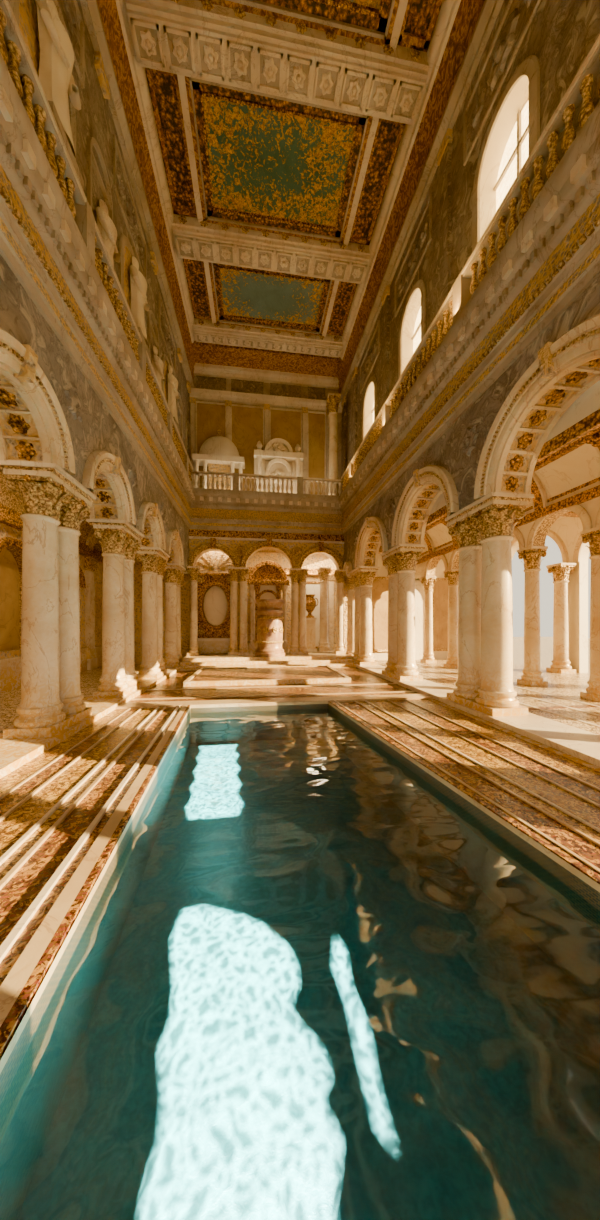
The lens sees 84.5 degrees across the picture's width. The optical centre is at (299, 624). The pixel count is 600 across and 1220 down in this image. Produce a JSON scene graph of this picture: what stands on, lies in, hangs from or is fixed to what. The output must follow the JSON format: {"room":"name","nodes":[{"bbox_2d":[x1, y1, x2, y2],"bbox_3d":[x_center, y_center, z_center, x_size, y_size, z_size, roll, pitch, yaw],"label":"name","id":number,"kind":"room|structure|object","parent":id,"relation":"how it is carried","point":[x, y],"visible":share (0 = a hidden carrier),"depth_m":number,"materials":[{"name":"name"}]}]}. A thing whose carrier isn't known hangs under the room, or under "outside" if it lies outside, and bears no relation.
{"room":"spa","nodes":[
{"label":"spa","id":0,"kind":"room"},
{"bbox_2d":[0,509,102,692],"bbox_3d":[-8.336,-1.600,5.070,0.850,7.200,23.300,0,0,-8],"label":"wall","id":1,"kind":"structure","parent":0,"point":[11,526],"depth_m":10.80,"materials":[{"name":"stone"}]},
{"bbox_2d":[0,471,102,553],"bbox_3d":[-6.578,-4.150,5.310,3.200,1.700,23.300,0,0,-8],"label":"ceiling","id":2,"kind":"structure","parent":0,"point":[8,503],"depth_m":10.36,"materials":[{"name":"stone"}]},
{"bbox_2d":[0,664,179,778],"bbox_3d":[-6.320,2.090,5.345,4.520,0.420,23.300,0,0,-8],"label":"floor","id":3,"kind":"structure","parent":0,"point":[14,753],"depth_m":7.06,"materials":[{"name":"beige stone"}]},
{"bbox_2d":[3,469,72,738],"bbox_3d":[-4.592,-0.350,5.843,0.786,4.460,0.786,0,0,-8],"label":"marble column","id":4,"kind":"structure","parent":3,"relation":"on","point":[42,494],"depth_m":5.62,"materials":[{"name":"beige stone"}]},
{"bbox_2d":[58,489,91,723],"bbox_3d":[-4.689,-0.350,6.557,0.786,4.460,0.786,0,0,-8],"label":"marble column","id":5,"kind":"structure","parent":3,"relation":"on","point":[70,518],"depth_m":6.42,"materials":[{"name":"beige stone"}]},
{"bbox_2d":[93,524,132,697],"bbox_3d":[-5.004,-0.350,8.865,0.786,4.460,0.786,0,0,-8],"label":"marble column","id":6,"kind":"structure","parent":3,"relation":"on","point":[115,539],"depth_m":8.64,"materials":[{"name":"beige stone"}]},
{"bbox_2d":[124,534,140,690],"bbox_3d":[-5.101,-0.350,9.579,0.786,4.460,0.786,0,0,-8],"label":"marble column","id":7,"kind":"structure","parent":3,"relation":"on","point":[130,553],"depth_m":9.45,"materials":[{"name":"beige stone"}]},
{"bbox_2d":[136,551,162,678],"bbox_3d":[-5.416,-0.350,11.887,0.786,4.460,0.786,0,0,-8],"label":"marble column","id":8,"kind":"structure","parent":3,"relation":"on","point":[149,665],"depth_m":11.66,"materials":[{"name":"beige stone"}]},
{"bbox_2d":[157,556,167,674],"bbox_3d":[-5.513,-0.350,12.601,0.786,4.460,0.786,0,0,-8],"label":"marble column","id":9,"kind":"structure","parent":3,"relation":"on","point":[160,576],"depth_m":12.49,"materials":[{"name":"beige stone"}]},
{"bbox_2d":[163,566,180,667],"bbox_3d":[-5.828,-0.350,14.909,0.786,4.460,0.786,0,0,-8],"label":"marble column","id":10,"kind":"structure","parent":3,"relation":"on","point":[170,657],"depth_m":14.68,"materials":[{"name":"beige stone"}]},
{"bbox_2d":[177,570,183,661],"bbox_3d":[-5.925,-0.350,15.623,0.786,4.460,0.786,0,0,-8],"label":"marble column","id":11,"kind":"structure","parent":3,"relation":"on","point":[179,580],"depth_m":15.51,"materials":[{"name":"beige stone"}]},
{"bbox_2d":[0,460,188,574],"bbox_3d":[-4.761,-2.650,6.789,0.960,0.140,20.860,0,0,-8],"label":"blocks","id":12,"kind":"object","parent":11,"relation":"on","point":[54,468],"visible":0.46,"depth_m":6.29,"materials":[{"name":"white stone"}]},
{"bbox_2d":[0,254,188,570],"bbox_3d":[-4.502,-4.851,5.744,1.030,4.297,23.600,0,0,-8],"label":"wall","id":13,"kind":"structure","parent":0,"point":[50,412],"depth_m":5.86,"materials":[{"name":"stone"}]},
{"bbox_2d":[0,55,194,528],"bbox_3d":[-4.175,-5.950,5.638,0.650,1.900,23.300,0,0,-8],"label":"trim","id":14,"kind":"structure","parent":13,"relation":"attached to","point":[42,244],"depth_m":5.76,"materials":[{"name":"stone"}]},
{"bbox_2d":[0,0,192,482],"bbox_3d":[-3.998,-7.415,5.410,0.270,1.030,22.800,0,0,-8],"label":"balustrade","id":15,"kind":"object","parent":14,"relation":"on","point":[21,69],"visible":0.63,"depth_m":5.75,"materials":[{"name":"stone"}]},
{"bbox_2d":[6,0,194,461],"bbox_3d":[-4.634,-11.300,6.786,1.250,8.800,25.700,0,0,-8],"label":"wall","id":16,"kind":"structure","parent":0,"point":[82,52],"depth_m":8.98,"materials":[{"name":"stone"}]},
{"bbox_2d":[134,554,164,663],"bbox_3d":[-8.370,-1.600,16.975,3.600,7.200,0.300,0,0,-8],"label":"wall","id":17,"kind":"structure","parent":0,"point":[137,568],"depth_m":16.84,"materials":[{"name":"stone"}]},
{"bbox_2d":[180,529,347,657],"bbox_3d":[-1.687,-2.450,17.846,9.880,8.900,0.780,0,0,-8],"label":"wall","id":18,"kind":"structure","parent":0,"point":[239,546],"depth_m":17.55,"materials":[{"name":"stone"}]},
{"bbox_2d":[189,363,341,494],"bbox_3d":[-1.841,-11.100,18.975,9.880,8.800,2.500,0,0,-8],"label":"wall","id":19,"kind":"structure","parent":0,"point":[248,406],"depth_m":19.76,"materials":[{"name":"stone"}]},
{"bbox_2d":[192,429,244,489],"bbox_3d":[-4.569,-9.000,18.704,2.800,4.200,1.000,0,0,-8],"label":"domed aedicule","id":20,"kind":"object","parent":19,"relation":"attached to","point":[218,453],"visible":0.72,"depth_m":18.38,"materials":[{"name":"white stone"}]},
{"bbox_2d":[190,490,343,534],"bbox_3d":[-1.668,-5.950,17.712,8.280,1.900,0.650,0,0,-8],"label":"trim","id":21,"kind":"structure","parent":19,"relation":"attached to","point":[210,510],"depth_m":17.55,"materials":[{"name":"stone"}]},
{"bbox_2d":[191,471,342,497],"bbox_3d":[-1.649,-7.415,17.568,8.480,1.030,0.270,0,0,-8],"label":"balustrade","id":22,"kind":"object","parent":21,"relation":"on","point":[236,476],"visible":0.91,"depth_m":17.47,"materials":[{"name":"stone"}]},
{"bbox_2d":[254,438,302,492],"bbox_3d":[-1.243,-8.800,19.107,2.800,3.800,0.800,0,0,-8],"label":"aedicule","id":23,"kind":"object","parent":19,"relation":"attached to","point":[278,458],"visible":0.73,"depth_m":18.93,"materials":[{"name":"white stone"}]},
{"bbox_2d":[326,393,340,495],"bbox_3d":[1.932,-10.050,19.137,0.777,6.300,0.777,0,0,-8],"label":"column","id":24,"kind":"structure","parent":19,"relation":"on","point":[333,399],"depth_m":18.91,"materials":[{"name":"beige stone"}]},
{"bbox_2d":[190,710,340,728],"bbox_3d":[0.517,2.160,2.518,4.801,0.001,11.850,0,0,-8],"label":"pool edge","id":25,"kind":"object","parent":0,"point":[277,710],"visible":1,"depth_m":8.15,"materials":[{"name":"beige stone"}]},
{"bbox_2d":[191,341,342,376],"bbox_3d":[-0.246,-15.360,7.284,10.280,0.720,25.500,0,0,-8],"label":"ceiling","id":26,"kind":"structure","parent":0,"point":[206,353],"depth_m":18.64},
{"bbox_2d":[199,0,442,51],"bbox_3d":[-0.137,-15.545,6.854,7.800,0.310,3.220,0,0,-8],"label":"frames","id":27,"kind":"object","parent":26,"relation":"attached to","point":[405,23],"visible":0.97,"depth_m":8.38,"materials":[{"name":"gold metal"}]},
{"bbox_2d":[345,0,380,8],"bbox_3d":[-0.137,-15.530,6.854,4.620,0.001,2.340,0,0,-8],"label":"painting","id":28,"kind":"object","parent":27,"relation":"attached to","point":[375,4],"visible":1,"depth_m":8.23},
{"bbox_2d":[183,665,350,686],"bbox_3d":[-1.248,1.920,12.849,5.600,0.160,3.600,0,0,-8],"label":"floor","id":29,"kind":"structure","parent":0,"point":[268,675],"depth_m":11.98,"materials":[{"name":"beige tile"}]},
{"bbox_2d":[178,649,356,669],"bbox_3d":[-1.712,1.775,18.034,8.240,0.450,5.800,0,0,-8],"label":"steps","id":30,"kind":"structure","parent":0,"point":[331,659],"depth_m":15.73,"materials":[{"name":"beige stone"}]},
{"bbox_2d":[187,566,199,655],"bbox_3d":[-5.420,-0.700,16.802,0.602,4.500,0.602,0,0,-8],"label":"marble column","id":31,"kind":"structure","parent":30,"relation":"on","point":[193,571],"depth_m":16.62,"materials":[{"name":"beige stone"}]},
{"bbox_2d":[228,567,238,655],"bbox_3d":[-3.418,-0.700,17.075,0.602,4.500,0.602,0,0,-8],"label":"marble column","id":32,"kind":"structure","parent":30,"relation":"on","point":[233,571],"depth_m":16.89,"materials":[{"name":"beige stone"}]},
{"bbox_2d":[238,567,248,654],"bbox_3d":[-2.943,-0.700,17.140,0.602,4.500,0.602,0,0,-8],"label":"marble column","id":33,"kind":"structure","parent":30,"relation":"on","point":[243,572],"depth_m":16.96,"materials":[{"name":"beige stone"}]},
{"bbox_2d":[247,561,288,651],"bbox_3d":[-1.851,-1.075,19.123,2.400,5.250,0.805,0,0,-8],"label":"gilded aedicule","id":34,"kind":"object","parent":30,"relation":"on","point":[268,578],"visible":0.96,"depth_m":18.96,"materials":[{"name":"gold stone"}]},
{"bbox_2d":[254,599,284,656],"bbox_3d":[-1.520,0.150,16.698,1.560,2.800,1.560,0,0,-8],"label":"drum","id":35,"kind":"object","parent":30,"relation":"on","point":[269,629],"visible":1,"depth_m":16.12,"materials":[{"name":"brown stone"}]},
{"bbox_2d":[289,568,300,654],"bbox_3d":[-0.268,-0.700,17.504,0.602,4.500,0.602,0,0,-8],"label":"marble column","id":36,"kind":"structure","parent":30,"relation":"on","point":[294,650],"depth_m":17.32,"materials":[{"name":"beige stone"}]},
{"bbox_2d":[298,569,307,654],"bbox_3d":[0.129,-0.700,17.558,0.602,4.500,0.602,0,0,-8],"label":"marble column","id":37,"kind":"structure","parent":30,"relation":"on","point":[303,649],"depth_m":17.38,"materials":[{"name":"beige stone"}]},
{"bbox_2d":[306,618,316,651],"bbox_3d":[0.588,0.565,19.559,0.690,1.970,0.740,0,0,-8],"label":"pedestal","id":38,"kind":"object","parent":30,"relation":"on","point":[310,622],"visible":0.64,"depth_m":19.25,"materials":[{"name":"beige stone"}]},
{"bbox_2d":[306,594,317,617],"bbox_3d":[0.583,-1.104,19.558,0.790,1.368,0.767,0,0,34],"label":"urn","id":39,"kind":"object","parent":38,"relation":"on","point":[310,600],"visible":0.77,"depth_m":19.31,"materials":[{"name":"gold metal"}]},
{"bbox_2d":[317,567,330,650],"bbox_3d":[1.441,-0.925,19.776,0.777,4.950,0.777,0,0,-8],"label":"marble column","id":40,"kind":"structure","parent":30,"relation":"on","point":[323,573],"depth_m":19.54,"materials":[{"name":"beige stone"}]},
{"bbox_2d":[334,569,345,653],"bbox_3d":[2.160,-0.700,17.835,0.602,4.500,0.602,0,0,-8],"label":"marble column","id":41,"kind":"structure","parent":30,"relation":"on","point":[339,574],"depth_m":17.66,"materials":[{"name":"beige stone"}]},
{"bbox_2d":[246,549,335,649],"bbox_3d":[-1.949,-2.400,19.768,9.880,8.800,3.100,0,0,-8],"label":"wall","id":42,"kind":"structure","parent":0,"point":[312,563],"depth_m":21.25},
{"bbox_2d":[195,551,233,653],"bbox_3d":[-4.637,-1.350,18.089,2.400,5.800,0.600,0,0,-8],"label":"relief panel","id":43,"kind":"object","parent":42,"relation":"attached to","point":[213,585],"visible":0.74,"depth_m":18.09,"materials":[{"name":"stone"}]},
{"bbox_2d":[0,667,599,1059],"bbox_3d":[0.024,2.125,5.302,8.040,0.350,21.500,0,0,-8],"label":"floor","id":44,"kind":"structure","parent":0,"point":[64,812],"depth_m":4.06,"materials":[{"name":"red tile"}]},
{"bbox_2d":[0,701,599,1219],"bbox_3d":[0.517,2.435,2.518,4.074,0.930,12.102,0,0,-11],"label":"swimming pool","id":45,"kind":"object","parent":44,"relation":"in","point":[308,975],"visible":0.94,"depth_m":2.46,"materials":[{"name":"teal liquid"}]},
{"bbox_2d":[372,552,458,659],"bbox_3d":[7.134,-1.600,19.028,7.920,7.200,0.420,0,0,-8],"label":"wall","id":46,"kind":"structure","parent":0,"point":[380,582],"depth_m":18.89,"materials":[{"name":"white paint"}]},
{"bbox_2d":[338,0,599,573],"bbox_3d":[4.227,-9.196,7.894,1.250,13.008,25.900,0,0,-8],"label":"wall","id":47,"kind":"structure","parent":0,"point":[486,58],"depth_m":8.20,"materials":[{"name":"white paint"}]},
{"bbox_2d":[412,306,420,352],"bbox_3d":[4.227,-9.970,11.375,0.070,2.540,1.480,0,0,-8],"label":"window","id":48,"kind":"structure","parent":47,"relation":"in","point":[416,338],"depth_m":11.80,"materials":[{"name":"glass"}]},
{"bbox_2d":[339,105,599,533],"bbox_3d":[3.979,-5.950,6.750,0.650,1.900,23.300,0,0,-8],"label":"trim","id":49,"kind":"structure","parent":47,"relation":"attached to","point":[553,255],"depth_m":6.25,"materials":[{"name":"stone"}]},
{"bbox_2d":[341,35,599,493],"bbox_3d":[3.870,-7.415,6.482,0.270,1.030,22.800,0,0,-8],"label":"balustrade","id":50,"kind":"object","parent":49,"relation":"on","point":[466,284],"visible":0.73,"depth_m":6.31,"materials":[{"name":"stone"}]},
{"bbox_2d":[494,99,527,210],"bbox_3d":[4.794,-9.970,7.214,0.070,2.540,1.480,0,0,-8],"label":"window","id":51,"kind":"structure","parent":47,"relation":"in","point":[515,154],"depth_m":7.39,"materials":[{"name":"glass"}]},
{"bbox_2d":[356,659,599,766],"bbox_3d":[8.265,2.090,7.334,8.840,0.420,23.300,0,0,-8],"label":"floor","id":52,"kind":"structure","parent":0,"point":[557,717],"depth_m":8.07,"materials":[{"name":"white stone"}]},
{"bbox_2d":[344,576,354,655],"bbox_3d":[2.854,-0.350,17.849,0.893,4.460,0.893,0,0,-8],"label":"marble column","id":53,"kind":"structure","parent":52,"relation":"on","point":[347,580],"depth_m":17.59,"materials":[{"name":"beige stone"}]},
{"bbox_2d":[350,572,359,659],"bbox_3d":[3.027,-0.350,16.581,0.893,4.460,0.893,0,0,-8],"label":"marble column","id":54,"kind":"structure","parent":52,"relation":"on","point":[353,575],"depth_m":16.38,"materials":[{"name":"beige stone"}]},
{"bbox_2d":[355,569,376,665],"bbox_3d":[3.141,-0.350,15.749,0.893,4.460,0.893,0,0,-8],"label":"marble column","id":55,"kind":"structure","parent":52,"relation":"on","point":[365,578],"depth_m":15.48,"materials":[{"name":"beige stone"}]},
{"bbox_2d":[382,554,397,676],"bbox_3d":[3.602,-0.350,12.370,0.893,4.460,0.893,0,0,-8],"label":"marble column","id":56,"kind":"structure","parent":52,"relation":"on","point":[392,570],"depth_m":12.15,"materials":[{"name":"beige stone"}]},
{"bbox_2d":[391,548,422,680],"bbox_3d":[3.715,-0.350,11.538,0.893,4.460,0.893,0,0,-8],"label":"marble column","id":57,"kind":"structure","parent":52,"relation":"on","point":[404,558],"depth_m":11.27,"materials":[{"name":"beige stone"}]},
{"bbox_2d":[420,576,436,662],"bbox_3d":[6.801,-0.285,17.479,0.660,4.530,0.660,0,0,-8],"label":"marble column","id":58,"kind":"structure","parent":52,"relation":"on","point":[427,581],"depth_m":17.29,"materials":[{"name":"beige stone"}]},
{"bbox_2d":[443,569,458,668],"bbox_3d":[7.098,-0.285,15.299,0.660,4.530,0.660,0,0,-8],"label":"marble column","id":59,"kind":"structure","parent":52,"relation":"on","point":[452,575],"depth_m":15.11,"materials":[{"name":"beige stone"}]},
{"bbox_2d":[447,513,481,706],"bbox_3d":[4.189,-0.350,8.060,0.893,4.460,0.893,0,0,-8],"label":"marble column","id":60,"kind":"structure","parent":52,"relation":"on","point":[469,549],"depth_m":7.82,"materials":[{"name":"beige stone"}]},
{"bbox_2d":[468,499,527,716],"bbox_3d":[4.303,-0.350,7.228,0.893,4.460,0.893,0,0,-8],"label":"marble column","id":61,"kind":"structure","parent":52,"relation":"on","point":[495,518],"depth_m":6.97,"materials":[{"name":"beige stone"}]},
{"bbox_2d":[517,546,547,686],"bbox_3d":[7.692,-0.285,10.940,0.660,4.530,0.660,0,0,-8],"label":"marble column","id":62,"kind":"structure","parent":52,"relation":"on","point":[531,555],"depth_m":10.75,"materials":[{"name":"beige stone"}]},
{"bbox_2d":[546,563,575,672],"bbox_3d":[10.975,-0.285,13.880,0.777,4.530,0.777,0,0,-8],"label":"marble column","id":63,"kind":"structure","parent":52,"relation":"on","point":[561,663],"depth_m":13.67,"materials":[{"name":"beige stone"}]},
{"bbox_2d":[580,526,599,701],"bbox_3d":[7.990,-0.285,8.760,0.660,4.530,0.660,0,0,-8],"label":"marble column","id":64,"kind":"structure","parent":52,"relation":"on","point":[592,535],"depth_m":8.71,"materials":[{"name":"beige stone"}]},
{"bbox_3d":[5.478,-0.350,-1.393,0.893,4.460,0.893,0,0,-8],"label":"marble column","id":65,"kind":"structure","parent":52,"relation":"on","visible":0},
{"bbox_2d":[344,492,533,576],"bbox_3d":[4.201,-2.650,8.268,0.960,0.140,20.350,0,0,-8],"label":"blocks","id":66,"kind":"object","parent":65,"relation":"on","point":[493,495],"visible":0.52,"depth_m":7.49,"materials":[{"name":"white stone"}]},
{"bbox_2d":[379,380,599,564],"bbox_3d":[6.370,-4.235,7.238,3.220,1.770,23.622,0,0,-8],"label":"ceiling","id":67,"kind":"structure","parent":0,"point":[569,457],"depth_m":9.07,"materials":[{"name":"white paint"}]},
{"bbox_2d":[415,477,599,579],"bbox_3d":[8.156,-3.875,7.319,0.500,2.650,23.300,0,0,-8],"label":"wall","id":68,"kind":"structure","parent":0,"point":[534,533],"depth_m":10.59,"materials":[{"name":"white paint"}]},
{"bbox_2d":[512,511,577,535],"bbox_3d":[10.564,-4.550,7.647,4.400,0.500,23.300,0,0,-8],"label":"ceiling","id":69,"kind":"structure","parent":0,"point":[571,513],"depth_m":12.96,"materials":[{"name":"white paint"}]},
{"bbox_2d":[511,517,588,672],"bbox_3d":[12.397,-1.600,7.897,0.500,7.200,23.300,0,0,-8],"label":"wall","id":70,"kind":"structure","parent":0,"point":[565,532],"depth_m":13.67,"materials":[{"name":"white paint"}]},
{"bbox_3d":[-1.185,-15.800,14.170,10.280,0.200,12.400,0,0,-8],"label":"slab","id":71,"kind":"object","parent":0,"visible":0},
{"bbox_2d":[182,258,356,336],"bbox_3d":[-1.344,-15.545,15.702,7.800,0.310,3.120,0,0,-8],"label":"frames","id":72,"kind":"object","parent":71,"relation":"attached to","point":[203,278],"visible":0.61,"depth_m":15.76,"materials":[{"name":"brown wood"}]},
{"bbox_2d":[220,269,323,325],"bbox_3d":[-1.344,-15.530,15.702,4.620,0.001,2.240,0,0,-8],"label":"ceiling panel","id":73,"kind":"object","parent":72,"relation":"attached to","point":[245,294],"visible":1,"depth_m":15.65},
{"bbox_2d":[145,68,404,245],"bbox_3d":[-0.737,-15.545,11.254,7.800,0.310,3.540,0,0,-8],"label":"frames","id":74,"kind":"object","parent":71,"relation":"attached to","point":[177,100],"visible":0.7,"depth_m":10.88,"materials":[{"name":"gold metal"}]},
{"bbox_2d":[203,96,354,226],"bbox_3d":[-0.737,-15.530,11.254,4.620,0.001,2.660,0,0,-8],"label":"ceiling panel","id":75,"kind":"object","parent":74,"relation":"attached to","point":[265,162],"visible":1,"depth_m":11.08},
{"bbox_2d":[125,0,428,357],"bbox_3d":[-1.012,-15.298,13.265,7.800,0.804,9.860,0,0,-8],"label":"beams","id":76,"kind":"structure","parent":71,"relation":"attached to","point":[205,40],"depth_m":9.05,"materials":[{"name":"white stone"}]},
{"label":"outside","id":77,"kind":"structure","parent":0,"visible":0},
{"bbox_2d":[176,637,589,672],"bbox_3d":[8.557,3.300,11.259,140.000,0.200,140.000,0,0,-8],"label":"ground","id":78,"kind":"structure","parent":77,"point":[546,643],"depth_m":39.85,"materials":[{"name":"stone"}]}
]}

